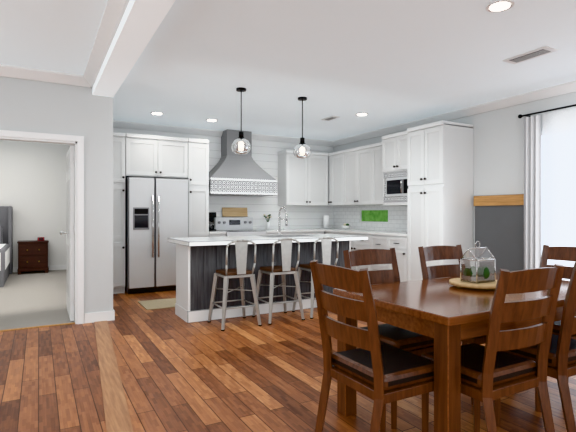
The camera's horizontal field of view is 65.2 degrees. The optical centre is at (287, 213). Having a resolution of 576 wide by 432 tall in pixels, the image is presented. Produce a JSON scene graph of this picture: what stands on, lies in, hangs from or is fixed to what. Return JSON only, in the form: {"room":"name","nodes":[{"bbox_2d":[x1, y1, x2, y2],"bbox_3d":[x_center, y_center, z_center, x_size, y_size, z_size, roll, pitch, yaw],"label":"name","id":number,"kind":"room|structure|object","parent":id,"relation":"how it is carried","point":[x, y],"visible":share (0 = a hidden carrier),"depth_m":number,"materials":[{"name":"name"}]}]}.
{"room":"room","nodes":[
{"label":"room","id":0,"kind":"room"},
{"bbox_2d":[0,140,69,266],"bbox_3d":[-6.608,-0.150,8.982,4.350,2.740,0.120,0,0,-29],"label":"wall","id":1,"kind":"structure","parent":0,"point":[33,176],"depth_m":9.60,"materials":[{"name":"paint"}]},
{"bbox_2d":[0,270,74,329],"bbox_3d":[-5.313,1.248,6.522,4.230,0.064,5.440,0,0,-29],"label":"floor","id":2,"kind":"structure","parent":0,"point":[30,298],"depth_m":6.33,"materials":[{"name":"beige carpet"}]},
{"bbox_2d":[0,206,12,286],"bbox_3d":[-6.072,0.530,7.942,1.980,1.380,2.120,0,0,-29],"label":"bed","id":3,"kind":"object","parent":2,"relation":"on","point":[6,212],"visible":1,"depth_m":9.07,"materials":[{"name":"fabric"}]},
{"bbox_2d":[17,237,48,274],"bbox_3d":[-5.284,0.853,9.336,0.560,0.735,0.446,0,0,-29],"label":"nightstand","id":4,"kind":"object","parent":2,"relation":"on","point":[32,254],"visible":1,"depth_m":9.16,"materials":[{"name":"brown wood"}]},
{"bbox_2d":[0,76,112,312],"bbox_3d":[-3.942,-0.150,4.172,4.350,2.740,0.120,0,0,-29],"label":"wall","id":5,"kind":"structure","parent":0,"point":[25,105],"depth_m":5.05,"materials":[{"name":"paint"}]},
{"bbox_2d":[60,145,74,320],"bbox_3d":[-2.628,0.217,5.429,0.202,1.985,0.815,0,0,-29],"label":"bedroom door","id":6,"kind":"structure","parent":5,"relation":"in","point":[70,160],"depth_m":5.09,"materials":[{"name":"white wood"}]},
{"bbox_2d":[73,145,74,274],"bbox_3d":[-3.425,-0.150,7.603,0.120,2.740,5.380,0,0,-29],"label":"wall","id":7,"kind":"structure","parent":0,"point":[73,145],"depth_m":9.02,"materials":[{"name":"paint"}]},
{"bbox_2d":[113,128,332,233],"bbox_3d":[-1.123,-0.150,8.421,4.940,2.740,0.120,0,0,-29],"label":"wall","id":8,"kind":"structure","parent":0,"point":[264,153],"depth_m":8.73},
{"bbox_2d":[125,133,187,178],"bbox_3d":[-2.198,-0.912,7.373,0.965,0.655,0.663,0,0,-29],"label":"wall cabinet","id":9,"kind":"object","parent":8,"relation":"attached to","point":[152,156],"visible":0.93,"depth_m":7.11,"materials":[{"name":"white wood"}]},
{"bbox_2d":[209,129,277,196],"bbox_3d":[-0.886,-0.922,8.157,1.290,1.175,0.565,0,0,-29],"label":"range hood","id":10,"kind":"object","parent":8,"relation":"attached to","point":[234,174],"visible":0.81,"depth_m":8.04,"materials":[{"name":"metal"}]},
{"bbox_2d":[278,150,328,205],"bbox_3d":[0.313,-0.693,8.920,0.976,1.055,0.393,0,0,-29],"label":"upper cabinet","id":11,"kind":"object","parent":8,"relation":"attached to","point":[301,182],"visible":0.98,"depth_m":8.76,"materials":[{"name":"white wood"}]},
{"bbox_2d":[0,0,575,144],"bbox_3d":[-1.130,-1.570,3.947,9.290,0.100,14.240,0,0,-29],"label":"ceiling","id":12,"kind":"structure","parent":0,"point":[395,62],"depth_m":4.34,"materials":[{"name":"paint"}]},
{"bbox_2d":[83,0,174,96],"bbox_3d":[-0.090,-1.430,1.379,0.320,0.180,8.500,0,0,-29],"label":"ceiling beam","id":13,"kind":"structure","parent":12,"relation":"attached to","point":[126,27],"depth_m":3.56,"materials":[{"name":"white paint"}]},
{"bbox_2d":[151,112,163,114],"bbox_3d":[-1.959,-1.514,6.756,0.173,0.011,0.170,0,0,-17],"label":"recessed light","id":14,"kind":"object","parent":12,"relation":"in","point":[155,113],"depth_m":6.76,"materials":[{"name":"white plastic"}]},
{"bbox_2d":[232,87,250,154],"bbox_3d":[-0.568,-1.121,5.459,0.237,0.798,0.237,0,0,-29],"label":"pendant light","id":15,"kind":"object","parent":12,"relation":"hanging from","point":[239,89],"visible":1,"depth_m":5.42,"materials":[{"name":"clear glass"}]},
{"bbox_2d":[293,97,310,158],"bbox_3d":[0.188,-1.121,5.890,0.237,0.798,0.237,0,0,-29],"label":"pendant light","id":16,"kind":"object","parent":12,"relation":"hanging from","point":[302,140],"visible":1,"depth_m":5.86,"materials":[{"name":"clear glass"}]},
{"bbox_2d":[356,113,367,115],"bbox_3d":[1.117,-1.514,6.822,0.177,0.011,0.168,0,0,-17],"label":"recessed light","id":17,"kind":"object","parent":12,"relation":"in","point":[358,114],"depth_m":6.83,"materials":[{"name":"white plastic"}]},
{"bbox_2d":[321,46,557,120],"bbox_3d":[1.513,-1.513,5.686,0.230,0.015,3.640,0,0,-29],"label":"vents","id":18,"kind":"object","parent":12,"relation":"attached to","point":[544,50],"depth_m":4.30,"materials":[{"name":"white metal"}]},
{"bbox_2d":[486,0,513,11],"bbox_3d":[1.536,-1.514,3.266,0.199,0.011,0.192,0,0,-17],"label":"recessed light","id":19,"kind":"object","parent":12,"relation":"in","point":[499,5],"depth_m":3.26,"materials":[{"name":"white plastic"}]},
{"bbox_2d":[0,291,575,431],"bbox_3d":[-0.367,1.250,2.569,9.050,0.060,10.850,0,0,-29],"label":"floor","id":20,"kind":"structure","parent":0,"point":[177,375],"depth_m":3.24,"materials":[{"name":"brown wood"}]},
{"bbox_2d":[94,321,132,431],"bbox_3d":[-0.375,1.217,1.282,0.135,0.006,8.400,0,0,-25],"label":"transition strip","id":21,"kind":"object","parent":20,"relation":"on","point":[117,417],"visible":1,"depth_m":3.19,"materials":[{"name":"brown wood"}]},
{"bbox_2d":[113,132,125,293],"bbox_3d":[-2.804,-0.010,7.037,0.411,2.460,0.663,0,0,-29],"label":"pantry cabinet","id":22,"kind":"object","parent":20,"relation":"on","point":[118,138],"visible":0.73,"depth_m":6.85,"materials":[{"name":"white wood"}]},
{"bbox_2d":[125,177,188,293],"bbox_3d":[-2.163,0.328,7.310,0.935,1.785,0.768,0,0,-29],"label":"refrigerator","id":23,"kind":"object","parent":20,"relation":"on","point":[156,209],"visible":0.93,"depth_m":6.98,"materials":[{"name":"silver metal"}]},
{"bbox_2d":[138,298,175,309],"bbox_3d":[-1.521,1.214,6.200,0.950,0.012,0.600,0,0,-29],"label":"kitchen mat","id":24,"kind":"object","parent":20,"relation":"on","point":[170,302],"visible":0.49,"depth_m":6.07,"materials":[{"name":"beige fabric"}]},
{"bbox_2d":[187,138,208,236],"bbox_3d":[-1.616,-0.010,7.696,0.355,2.460,0.663,0,0,-29],"label":"pantry cabinet","id":25,"kind":"object","parent":20,"relation":"on","point":[198,149],"visible":0.53,"depth_m":7.45,"materials":[{"name":"white wood"}]},
{"bbox_2d":[209,231,225,236],"bbox_3d":[-1.327,0.760,7.856,0.295,0.920,0.663,0,0,-29],"label":"base cabinet","id":26,"kind":"object","parent":20,"relation":"on","point":[211,233],"visible":0.18,"depth_m":7.61,"materials":[{"name":"white wood"}]},
{"bbox_2d":[209,212,215,230],"bbox_3d":[-1.379,0.132,7.975,0.160,0.323,0.205,0,0,-29],"label":"coffee maker","id":27,"kind":"object","parent":26,"relation":"on","point":[212,215],"visible":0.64,"depth_m":7.91,"materials":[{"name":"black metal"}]},
{"bbox_2d":[207,239,261,330],"bbox_3d":[-0.597,0.746,4.997,0.470,0.953,0.470,0,0,-29],"label":"stool","id":28,"kind":"object","parent":20,"relation":"on","point":[241,272],"visible":1,"depth_m":4.87,"materials":[{"name":"silver metal"}]},
{"bbox_2d":[214,217,265,235],"bbox_3d":[-0.852,0.640,8.091,0.749,1.160,0.712,0,0,-29],"label":"stove","id":29,"kind":"object","parent":20,"relation":"on","point":[233,226],"visible":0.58,"depth_m":8.23,"materials":[{"name":"silver metal"}]},
{"bbox_2d":[222,207,247,216],"bbox_3d":[-0.988,-0.035,8.383,0.500,0.170,0.040,0,0,-29],"label":"cutting board","id":30,"kind":"object","parent":29,"relation":"on","point":[226,212],"visible":1,"depth_m":8.37,"materials":[{"name":"brown wood"}]},
{"bbox_2d":[167,234,367,322],"bbox_3d":[-0.215,0.756,5.740,2.410,0.928,0.910,0,0,-29],"label":"kitchen island","id":31,"kind":"object","parent":20,"relation":"on","point":[198,259],"visible":0.59,"depth_m":5.38,"materials":[{"name":"grey wood"}]},
{"bbox_2d":[277,206,287,234],"bbox_3d":[-0.052,0.094,6.183,0.101,0.402,0.250,0,0,-29],"label":"faucet","id":32,"kind":"object","parent":31,"relation":"on","point":[286,214],"visible":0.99,"depth_m":6.23,"materials":[{"name":"silver metal"}]},
{"bbox_2d":[252,238,304,324],"bbox_3d":[-0.116,0.746,5.263,0.470,0.953,0.470,0,0,-29],"label":"stool","id":33,"kind":"object","parent":20,"relation":"on","point":[286,243],"visible":0.99,"depth_m":5.12,"materials":[{"name":"silver metal"}]},
{"bbox_2d":[264,229,324,234],"bbox_3d":[0.018,0.760,8.601,1.251,0.920,0.663,0,0,-29],"label":"base cabinet","id":34,"kind":"object","parent":20,"relation":"on","point":[271,231],"visible":0.09,"depth_m":8.38,"materials":[{"name":"white wood"}]},
{"bbox_2d":[264,214,271,229],"bbox_3d":[-0.384,0.148,8.510,0.158,0.290,0.151,0,0,-12],"label":"vase","id":35,"kind":"object","parent":34,"relation":"on","point":[269,215],"visible":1,"depth_m":8.50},
{"bbox_2d":[292,237,338,318],"bbox_3d":[0.360,0.746,5.539,0.470,0.953,0.470,0,0,-29],"label":"stool","id":36,"kind":"object","parent":20,"relation":"on","point":[326,241],"visible":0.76,"depth_m":5.36,"materials":[{"name":"grey metal"}]},
{"bbox_2d":[318,228,406,284],"bbox_3d":[1.352,0.760,8.111,0.663,0.920,2.815,0,0,-29],"label":"base cabinet","id":37,"kind":"object","parent":20,"relation":"on","point":[377,239],"visible":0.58,"depth_m":7.29,"materials":[{"name":"white wood"}]},
{"bbox_2d":[323,214,329,228],"bbox_3d":[0.774,0.142,9.114,0.140,0.304,0.140,0,0,-29],"label":"paper towel holder","id":38,"kind":"object","parent":37,"relation":"on","point":[326,217],"visible":1,"depth_m":9.06,"materials":[{"name":"white paper"}]},
{"bbox_2d":[341,223,350,228],"bbox_3d":[1.109,0.236,8.614,0.200,0.113,0.200,0,0,-29],"label":"fruit bowl","id":39,"kind":"object","parent":37,"relation":"on","point":[345,226],"visible":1,"depth_m":8.56,"materials":[{"name":"white ceramic"}]},
{"bbox_2d":[310,260,433,431],"bbox_3d":[0.426,0.730,2.225,0.525,0.990,0.458,0,0,-29],"label":"chair","id":40,"kind":"object","parent":20,"relation":"on","point":[385,373],"visible":0.91,"depth_m":2.10,"materials":[{"name":"brown wood"}]},
{"bbox_2d":[343,248,433,429],"bbox_3d":[0.667,0.730,2.861,0.458,0.990,0.525,0,0,-29],"label":"chair","id":41,"kind":"object","parent":20,"relation":"on","point":[412,342],"visible":0.47,"depth_m":2.92,"materials":[{"name":"brown wood"}]},
{"bbox_2d":[407,120,473,280],"bbox_3d":[2.201,-0.030,6.578,0.663,2.500,0.680,0,0,-29],"label":"pantry cabinet","id":42,"kind":"object","parent":20,"relation":"on","point":[440,154],"visible":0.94,"depth_m":6.36,"materials":[{"name":"white wood"}]},
{"bbox_2d":[418,245,486,404],"bbox_3d":[1.253,0.730,3.185,0.458,0.990,0.525,0,0,-29],"label":"chair","id":43,"kind":"object","parent":20,"relation":"on","point":[430,253],"visible":0.29,"depth_m":3.36,"materials":[{"name":"brown wood"}]},
{"bbox_2d":[333,272,575,431],"bbox_3d":[1.198,0.840,2.779,1.610,0.760,0.900,0,0,-29],"label":"dining table","id":44,"kind":"object","parent":20,"relation":"on","point":[442,311],"visible":0.54,"depth_m":2.29,"materials":[{"name":"brown wood"}]},
{"bbox_2d":[449,278,496,289],"bbox_3d":[1.195,0.442,2.835,0.340,0.034,0.340,0,0,-29],"label":"wooden tray","id":45,"kind":"object","parent":44,"relation":"on","point":[455,281],"visible":0.58,"depth_m":2.73,"materials":[{"name":"beige wood"}]},
{"bbox_2d":[460,241,495,283],"bbox_3d":[1.196,0.297,2.833,0.177,0.254,0.152,0,0,-29],"label":"terrarium","id":46,"kind":"object","parent":45,"relation":"on","point":[476,275],"visible":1,"depth_m":2.80,"materials":[{"name":"clear glass"}]},
{"bbox_2d":[421,264,564,431],"bbox_3d":[0.991,0.730,2.214,0.458,0.990,0.525,0,0,-29],"label":"chair","id":47,"kind":"object","parent":20,"relation":"on","point":[489,373],"visible":0.94,"depth_m":2.06,"materials":[{"name":"brown wood"}]},
{"bbox_2d":[474,194,523,272],"bbox_3d":[2.842,0.482,6.046,0.063,1.475,0.780,0,0,-29],"label":"board panel","id":48,"kind":"object","parent":20,"relation":"on","point":[499,219],"visible":0.56,"depth_m":6.01,"materials":[{"name":"grey wood"}]},
{"bbox_2d":[494,262,575,431],"bbox_3d":[1.489,0.730,2.491,0.458,0.990,0.525,0,0,-29],"label":"chair","id":49,"kind":"object","parent":20,"relation":"on","point":[562,351],"visible":0.54,"depth_m":2.25,"materials":[{"name":"brown wood"}]},
{"bbox_2d":[539,245,575,380],"bbox_3d":[1.878,0.730,3.168,0.525,0.990,0.458,0,0,-29],"label":"head chair","id":50,"kind":"object","parent":20,"relation":"on","point":[564,253],"visible":0.2,"depth_m":3.33,"materials":[{"name":"brown wood"}]},
{"bbox_2d":[333,92,575,265],"bbox_3d":[3.643,-0.150,4.792,0.120,2.740,10.850,0,0,-29],"label":"wall","id":51,"kind":"structure","parent":0,"point":[499,133],"depth_m":6.19,"materials":[{"name":"paint"}]},
{"bbox_2d":[0,64,575,331],"bbox_3d":[-1.130,-0.150,3.947,9.050,2.740,14.000,0,0,-29],"label":"trim","id":52,"kind":"structure","parent":51,"relation":"attached to","point":[10,71],"depth_m":5.05,"materials":[{"name":"white wood"}]},
{"bbox_2d":[328,142,382,205],"bbox_3d":[1.296,-0.693,8.489,0.393,1.055,2.120,0,0,-29],"label":"upper cabinet","id":53,"kind":"object","parent":51,"relation":"attached to","point":[355,175],"visible":0.73,"depth_m":8.25,"materials":[{"name":"white wood"}]},
{"bbox_2d":[382,131,407,205],"bbox_3d":[1.917,-0.710,7.215,0.543,1.140,0.700,0,0,-29],"label":"upper cabinet","id":54,"kind":"object","parent":51,"relation":"attached to","point":[394,146],"visible":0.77,"depth_m":7.15,"materials":[{"name":"white wood"}]},
{"bbox_2d":[541,131,542,252],"bbox_3d":[3.765,0.035,4.574,0.080,2.130,2.550,0,0,-29],"label":"window","id":55,"kind":"structure","parent":51,"relation":"in","point":[541,131],"depth_m":5.65,"materials":[{"name":"white"}]},
{"bbox_2d":[518,104,575,117],"bbox_3d":[3.701,-1.240,4.450,0.141,0.052,2.996,0,0,-29],"label":"curtain rod","id":56,"kind":"object","parent":51,"relation":"attached to","point":[519,115],"visible":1,"depth_m":5.42,"materials":[{"name":"black metal"}]},
{"bbox_2d":[524,115,541,269],"bbox_3d":[3.026,-0.005,5.576,0.080,2.410,0.220,0,0,-29],"label":"curtain","id":57,"kind":"object","parent":56,"relation":"hanging from","point":[532,125],"visible":0.73,"depth_m":5.56,"materials":[{"name":"white fabric"}]},
{"bbox_2d":[542,108,575,280],"bbox_3d":[3.712,-0.005,4.339,0.060,2.410,2.590,0,0,-29],"label":"sheer curtain","id":58,"kind":"object","parent":56,"relation":"hanging from","point":[558,127],"visible":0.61,"depth_m":5.28,"materials":[{"name":"white fabric"}]}
]}

